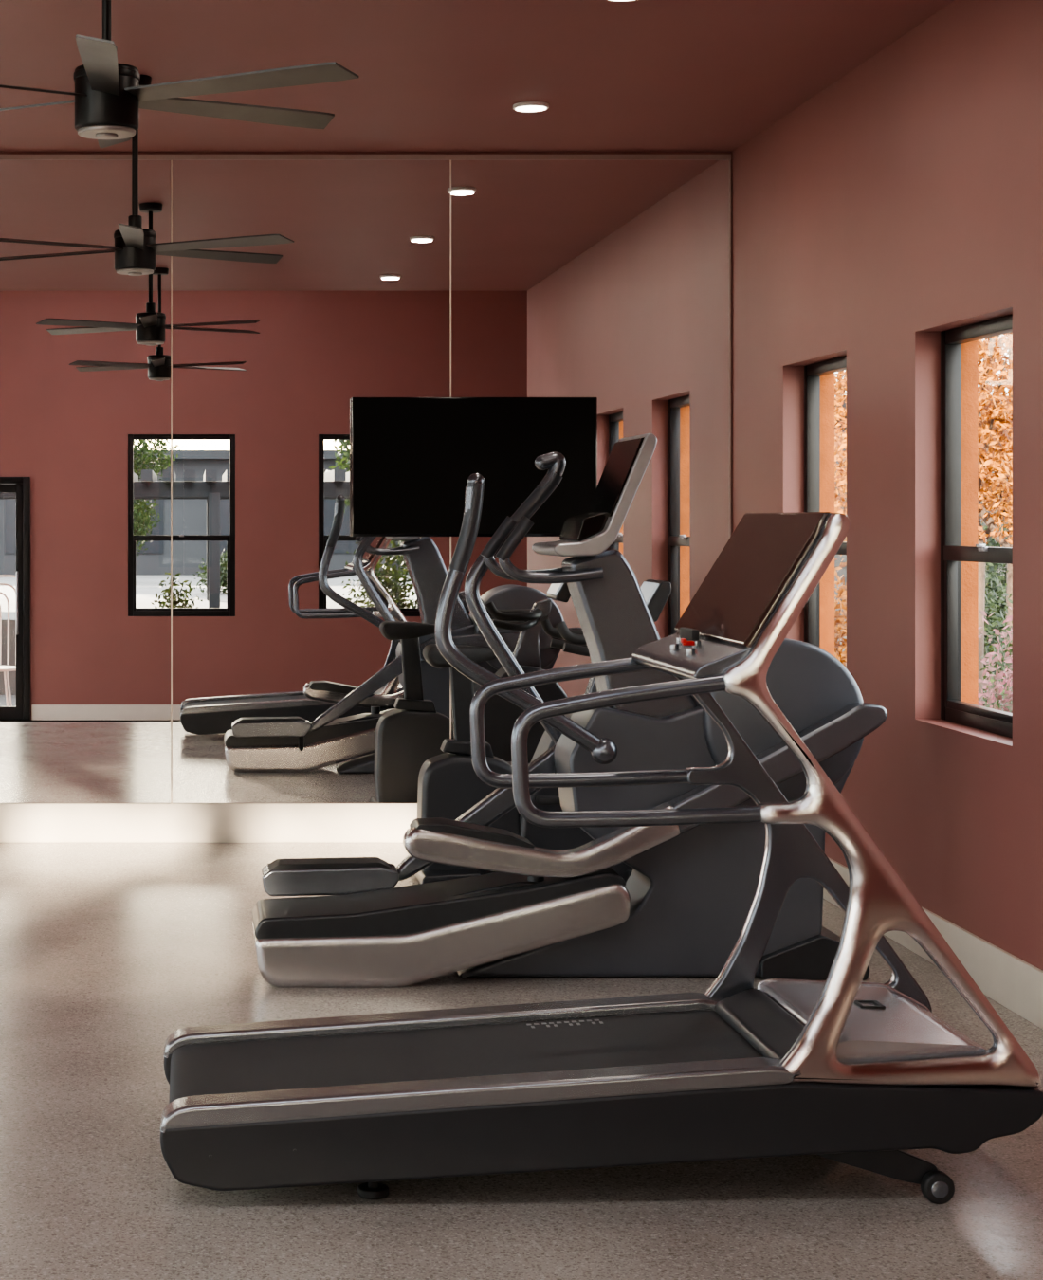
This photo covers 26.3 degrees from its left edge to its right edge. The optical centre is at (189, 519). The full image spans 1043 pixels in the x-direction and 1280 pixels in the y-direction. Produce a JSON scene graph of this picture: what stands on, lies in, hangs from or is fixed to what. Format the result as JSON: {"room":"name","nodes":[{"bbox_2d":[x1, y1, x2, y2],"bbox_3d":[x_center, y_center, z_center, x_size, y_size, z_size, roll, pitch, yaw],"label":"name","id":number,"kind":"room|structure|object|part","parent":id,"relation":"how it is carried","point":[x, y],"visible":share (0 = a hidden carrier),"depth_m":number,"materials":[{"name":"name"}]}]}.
{"room":"gym","nodes":[
{"label":"gym","id":0,"kind":"room"},
{"bbox_2d":[0,151,731,535],"bbox_3d":[-0.927,0.185,11.100,7.745,4.069,0.200,0,0,0],"label":"wall","id":1,"kind":"structure","parent":0,"point":[1,153],"depth_m":11.00,"materials":[{"name":"paint"}]},
{"bbox_2d":[0,160,170,803],"bbox_3d":[-0.790,-0.192,10.994,1.392,3.227,0.010,0,0,0],"label":"wall mirror","id":2,"kind":"object","parent":1,"relation":"attached to","point":[85,345],"visible":1,"depth_m":10.99,"materials":[{"name":"silver mirror"}]},
{"bbox_2d":[170,160,172,803],"bbox_3d":[-0.090,-0.190,10.992,0.007,3.230,0.012,0,0,0],"label":"trim","id":3,"kind":"structure","parent":1,"relation":"attached to","point":[171,160],"depth_m":10.99,"materials":[{"name":"silver metal"}]},
{"bbox_2d":[0,803,417,842],"bbox_3d":[-0.938,1.522,10.988,7.325,0.195,0.024,0,0,0],"label":"baseboard","id":4,"kind":"structure","parent":1,"relation":"attached to","point":[19,822],"depth_m":10.98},
{"bbox_2d":[172,160,449,803],"bbox_3d":[0.610,-0.192,10.994,1.392,3.227,0.010,0,0,0],"label":"wall mirror","id":5,"kind":"object","parent":1,"relation":"attached to","point":[301,673],"visible":0.86,"depth_m":10.99,"materials":[{"name":"silver mirror"}]},
{"bbox_2d":[0,154,731,160],"bbox_3d":[-0.086,-1.820,10.992,5.608,0.028,0.012,0,0,0],"label":"trim","id":6,"kind":"structure","parent":1,"relation":"attached to","point":[2,156],"depth_m":10.99,"materials":[{"name":"silver metal"}]},
{"bbox_2d":[449,160,451,738],"bbox_3d":[1.310,-0.190,10.992,0.007,3.230,0.012,0,0,0],"label":"trim","id":7,"kind":"structure","parent":1,"relation":"attached to","point":[449,160],"depth_m":10.99,"materials":[{"name":"silver metal"}]},
{"bbox_2d":[351,397,597,536],"bbox_3d":[1.420,-0.263,10.947,1.222,0.696,0.080,0,0,0],"label":"television","id":8,"kind":"object","parent":1,"relation":"attached to","point":[413,459],"visible":0.83,"depth_m":10.91,"materials":[{"name":"black plastic"}]},
{"bbox_2d":[451,160,729,766],"bbox_3d":[2.011,-0.192,10.994,1.394,3.227,0.010,0,0,0],"label":"wall mirror","id":9,"kind":"object","parent":1,"relation":"attached to","point":[608,281],"visible":0.64,"depth_m":10.99,"materials":[{"name":"silver mirror"}]},
{"bbox_2d":[0,0,954,151],"bbox_3d":[-0.938,-1.909,7.825,7.825,0.120,6.750,0,0,0],"label":"ceiling","id":10,"kind":"structure","parent":0,"point":[434,75],"depth_m":8.87,"materials":[{"name":"paint"}]},
{"bbox_2d":[0,73,293,275],"bbox_3d":[-0.228,-1.435,9.150,1.300,0.827,1.450,0,0,0],"label":"ceiling fan","id":11,"kind":"object","parent":10,"relation":"hanging from","point":[136,248],"visible":0.91,"depth_m":9.09,"materials":[{"name":"black metal"}]},
{"bbox_3d":[-0.574,-1.130,9.350,0.650,0.029,0.096,0,0,30],"label":"blade","id":12,"kind":"part","parent":11,"relation":"part of","materials":[{"name":"black wood"}]},
{"bbox_3d":[-0.574,-1.130,8.950,0.650,0.029,0.096,0,0,-30],"label":"blade","id":13,"kind":"part","parent":11,"relation":"part of","materials":[{"name":"black wood"}]},
{"bbox_3d":[-0.228,-1.130,8.750,0.096,0.029,0.650,0,0,0],"label":"blade","id":14,"kind":"part","parent":11,"relation":"part of","materials":[{"name":"grey wood"}]},
{"bbox_3d":[0.118,-1.130,9.350,0.650,0.029,0.096,0,0,-30],"label":"blade","id":15,"kind":"part","parent":11,"relation":"part of","materials":[{"name":"grey wood"}]},
{"bbox_3d":[0.118,-1.130,8.950,0.650,0.029,0.096,0,0,30],"label":"blade","id":16,"kind":"part","parent":11,"relation":"part of","materials":[{"name":"grey wood"}]},
{"bbox_2d":[0,0,358,147],"bbox_3d":[-0.222,-1.435,5.860,1.300,0.827,1.450,0,0,0],"label":"ceiling fan","id":17,"kind":"object","parent":10,"relation":"hanging from","point":[108,95],"visible":1,"depth_m":5.78,"materials":[{"name":"black metal"}]},
{"bbox_3d":[-0.568,-1.130,6.060,0.650,0.029,0.096,0,0,30],"label":"blade","id":18,"kind":"part","parent":17,"relation":"part of","materials":[{"name":"grey wood"}]},
{"bbox_3d":[-0.568,-1.130,5.660,0.650,0.029,0.096,0,0,-30],"label":"blade","id":19,"kind":"part","parent":17,"relation":"part of","materials":[{"name":"black wood"}]},
{"bbox_3d":[-0.222,-1.130,5.460,0.096,0.029,0.650,0,0,0],"label":"blade","id":20,"kind":"part","parent":17,"relation":"part of","materials":[{"name":"grey wood"}]},
{"bbox_3d":[-0.222,-1.130,6.260,0.096,0.029,0.650,0,0,0],"label":"blade","id":21,"kind":"part","parent":17,"relation":"part of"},
{"bbox_3d":[0.124,-1.130,6.060,0.650,0.029,0.096,0,0,-30],"label":"blade","id":22,"kind":"part","parent":17,"relation":"part of","materials":[{"name":"grey wood"}]},
{"bbox_3d":[0.124,-1.130,5.660,0.650,0.029,0.096,0,0,30],"label":"blade","id":23,"kind":"part","parent":17,"relation":"part of","materials":[{"name":"grey wood"}]},
{"bbox_2d":[512,101,548,111],"bbox_3d":[1.520,-1.839,9.750,0.160,0.021,0.160,0,0,0],"label":"recessed light","id":24,"kind":"object","parent":10,"relation":"in","point":[524,106],"visible":1,"depth_m":9.71,"materials":[{"name":"white ceramic"}]},
{"bbox_2d":[515,105,546,111],"bbox_3d":[1.520,-1.830,9.750,0.136,0.004,0.136,0,0,0],"label":"diffuser","id":25,"kind":"object","parent":24,"relation":"attached to","point":[521,108],"depth_m":9.73,"materials":[{"name":"white"}]},
{"bbox_2d":[0,842,1042,1279],"bbox_3d":[-0.938,1.680,7.650,7.725,0.120,6.700,0,0,0],"label":"floor","id":26,"kind":"structure","parent":0,"point":[108,951],"depth_m":5.39,"materials":[{"name":"concrete"}]},
{"bbox_2d":[414,579,671,883],"bbox_3d":[1.606,0.947,9.850,1.176,1.348,0.550,0,0,0],"label":"exercise bike","id":27,"kind":"object","parent":26,"relation":"on","point":[448,784],"visible":0.35,"depth_m":9.74,"materials":[{"name":"metal"}]},
{"bbox_3d":[1.235,0.862,9.850,0.131,0.427,0.060,0,0,0],"label":"seat post","id":28,"kind":"part","parent":27,"relation":"part of","materials":[{"name":"grey plastic"}]},
{"bbox_2d":[252,433,887,987],"bbox_3d":[1.384,0.659,7.882,2.334,1.924,0.745,0,0,0],"label":"trainer","id":29,"kind":"object","parent":26,"relation":"on","point":[684,905],"visible":0.94,"depth_m":7.70,"materials":[{"name":"silver metal"}]},
{"bbox_3d":[1.648,1.010,8.130,1.802,0.656,0.080,0,0,0],"label":"pedal arm","id":30,"kind":"part","parent":29,"relation":"part of","materials":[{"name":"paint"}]},
{"bbox_3d":[1.273,0.107,8.120,0.369,0.238,0.040,0,0,0],"label":"fixed handle","id":31,"kind":"part","parent":29,"relation":"part of","materials":[{"name":"paint"}]},
{"bbox_3d":[1.225,1.114,7.610,0.962,0.252,0.110,0,0,0],"label":"pedal arm","id":32,"kind":"part","parent":29,"relation":"part of","materials":[{"name":"silver metal"}]},
{"bbox_3d":[1.273,0.107,7.720,0.369,0.238,0.040,0,0,0],"label":"fixed handle","id":33,"kind":"part","parent":29,"relation":"part of","materials":[{"name":"paint"}]},
{"bbox_3d":[1.423,0.030,7.910,0.109,0.111,0.380,0,0,0],"label":"key panel","id":34,"kind":"part","parent":29,"relation":"part of","materials":[{"name":"black plastic"}]},
{"bbox_2d":[160,512,1042,1204],"bbox_3d":[0.969,0.801,5.540,2.078,1.638,0.823,0,0,0],"label":"treadmill","id":35,"kind":"object","parent":26,"relation":"on","point":[842,1068],"visible":1,"depth_m":5.14,"materials":[{"name":"metal"}]},
{"bbox_3d":[0.969,1.450,5.897,2.078,0.254,0.105,0,0,0],"label":"panel","id":36,"kind":"part","parent":35,"relation":"part of","materials":[{"name":"black plastic"}]},
{"bbox_3d":[0.685,1.360,5.897,1.510,0.155,0.107,0,0,0],"label":"rail","id":37,"kind":"part","parent":35,"relation":"part of","materials":[{"name":"metal"}]},
{"bbox_3d":[0.685,1.360,5.183,1.510,0.155,0.107,0,0,0],"label":"rail","id":38,"kind":"part","parent":35,"relation":"part of","materials":[{"name":"metal"}]},
{"bbox_3d":[1.052,0.545,5.920,0.590,0.364,0.039,0,0,0],"label":"handrail","id":39,"kind":"part","parent":35,"relation":"part of","materials":[{"name":"paint"}]},
{"bbox_3d":[0.969,1.450,5.183,2.078,0.254,0.105,0,0,0],"label":"panel","id":40,"kind":"part","parent":35,"relation":"part of","materials":[{"name":"black plastic"}]},
{"bbox_3d":[1.052,0.545,5.160,0.590,0.364,0.039,0,0,0],"label":"handrail","id":41,"kind":"part","parent":35,"relation":"part of","materials":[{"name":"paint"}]},
{"bbox_2d":[631,626,750,678],"bbox_3d":[1.270,0.337,5.540,0.156,0.115,0.740,0,0,0],"label":"tray","id":42,"kind":"object","parent":35,"relation":"on","point":[691,652],"depth_m":5.41,"materials":[{"name":"grey plastic"}]},
{"bbox_3d":[1.463,1.312,5.540,0.132,0.116,0.620,0,0,0],"label":"deck panel","id":43,"kind":"part","parent":35,"relation":"part of","materials":[{"name":"grey plastic"}]},
{"bbox_3d":[1.628,0.660,5.928,0.745,1.352,0.044,0,0,0],"label":"upright frame","id":44,"kind":"part","parent":35,"relation":"part of","materials":[{"name":"silver metal"}]},
{"bbox_3d":[1.762,1.306,5.540,0.474,0.142,0.700,0,0,0],"label":"motor","id":45,"kind":"part","parent":35,"relation":"part of","materials":[{"name":"silver metal"}]},
{"bbox_3d":[1.628,0.660,5.152,0.745,1.352,0.044,0,0,0],"label":"upright frame","id":46,"kind":"part","parent":35,"relation":"part of","materials":[{"name":"silver metal"}]},
{"bbox_2d":[731,0,1042,970],"bbox_3d":[2.835,0.185,7.725,0.220,4.069,6.550,0,0,0],"label":"wall","id":47,"kind":"structure","parent":0,"point":[899,206],"depth_m":8.23,"materials":[{"name":"paint"}]},
{"bbox_2d":[729,160,731,538],"bbox_3d":[2.714,-0.190,10.992,0.009,3.230,0.012,0,0,0],"label":"trim","id":48,"kind":"structure","parent":47,"relation":"attached to","point":[729,160],"depth_m":10.99,"materials":[{"name":"silver metal"}]},
{"bbox_2d":[804,355,846,656],"bbox_3d":[2.869,0.022,9.565,0.177,1.455,0.970,0,0,0],"label":"window","id":49,"kind":"structure","parent":47,"relation":"in","point":[818,377],"depth_m":10.01,"materials":[{"name":"black metal"}]},
{"bbox_3d":[2.838,0.398,9.565,0.050,0.603,0.870,0,0,0],"label":"sash","id":50,"kind":"part","parent":49,"relation":"part of","materials":[{"name":"black metal"}]},
{"bbox_3d":[2.920,0.022,9.565,0.075,1.455,0.970,0,0,0],"label":"exterior casing","id":51,"kind":"part","parent":49,"relation":"part of","materials":[{"name":"paint"}]},
{"bbox_2d":[822,857,1042,1029],"bbox_3d":[2.717,1.530,7.725,0.016,0.180,6.500,0,0,0],"label":"baseboard","id":52,"kind":"structure","parent":47,"relation":"attached to","point":[1011,981],"depth_m":7.41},
{"bbox_2d":[940,313,1012,737],"bbox_3d":[2.869,0.022,7.735,0.177,1.455,0.970,0,0,0],"label":"window","id":53,"kind":"structure","parent":47,"relation":"in","point":[961,553],"depth_m":8.17,"materials":[{"name":"black metal"}]},
{"bbox_3d":[2.920,0.022,7.735,0.075,1.455,0.970,0,0,0],"label":"exterior casing","id":54,"kind":"part","parent":53,"relation":"part of","materials":[{"name":"paint"}]},
{"bbox_3d":[2.838,0.398,7.735,0.050,0.603,0.870,0,0,0],"label":"sash","id":55,"kind":"part","parent":53,"relation":"part of","materials":[{"name":"black metal"}]},
{"label":"outside","id":56,"kind":"structure","parent":0,"visible":0},
{"bbox_3d":[0.000,2.270,0.000,160.000,0.100,160.000,0,0,0],"label":"ground","id":57,"kind":"structure","parent":56,"visible":0},
{"bbox_2d":[834,557,846,667],"bbox_3d":[3.894,1.263,13.268,0.795,2.388,0.849,0,0,0],"label":"shrub","id":58,"kind":"object","parent":57,"relation":"on","point":[839,654],"visible":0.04,"depth_m":13.19,"materials":[{"name":"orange plant"}]},
{"bbox_2d":[834,334,1007,507],"bbox_3d":[8.913,-1.511,31.007,4.610,7.466,4.539,0,0,-28],"label":"tree","id":59,"kind":"object","parent":57,"relation":"on","point":[840,388],"visible":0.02,"depth_m":30.14,"materials":[{"name":"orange plant"}]},
{"bbox_2d":[834,398,1011,651],"bbox_3d":[14.000,0.120,40.000,10.600,4.200,8.600,0,0,0],"label":"house","id":60,"kind":"structure","parent":57,"relation":"on","point":[843,571],"depth_m":36.00,"materials":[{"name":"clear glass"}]},
{"bbox_2d":[834,331,1012,705],"bbox_3d":[5.380,-0.480,15.190,2.673,5.406,2.391,0,0,20],"label":"tree","id":61,"kind":"object","parent":57,"relation":"on","point":[994,352],"visible":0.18,"depth_m":14.98,"materials":[{"name":"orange plant"}]},
{"bbox_2d":[834,332,1012,711],"bbox_3d":[8.297,-0.835,21.428,4.361,6.116,4.036,0,0,33],"label":"tree","id":62,"kind":"object","parent":57,"relation":"on","point":[1009,580],"visible":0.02,"depth_m":21.18,"materials":[{"name":"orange plant"}]},
{"bbox_2d":[980,506,1007,705],"bbox_3d":[8.913,1.014,25.233,2.451,3.168,2.170,0,0,-12],"label":"shrub","id":63,"kind":"object","parent":57,"relation":"on","point":[991,541],"visible":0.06,"depth_m":24.81,"materials":[{"name":"green plant"}]},
{"bbox_2d":[978,606,1012,713],"bbox_3d":[4.794,1.375,12.301,1.056,1.968,1.310,0,0,40],"label":"shrub","id":64,"kind":"object","parent":57,"relation":"on","point":[997,687],"visible":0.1,"depth_m":12.27,"materials":[{"name":"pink plant"}]},
{"bbox_2d":[982,525,1012,712],"bbox_3d":[6.087,1.181,17.466,1.280,2.636,1.185,0,0,0],"label":"shrub","id":65,"kind":"object","parent":57,"relation":"on","point":[996,619],"visible":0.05,"depth_m":17.31,"materials":[{"name":"green plant"}]}
]}

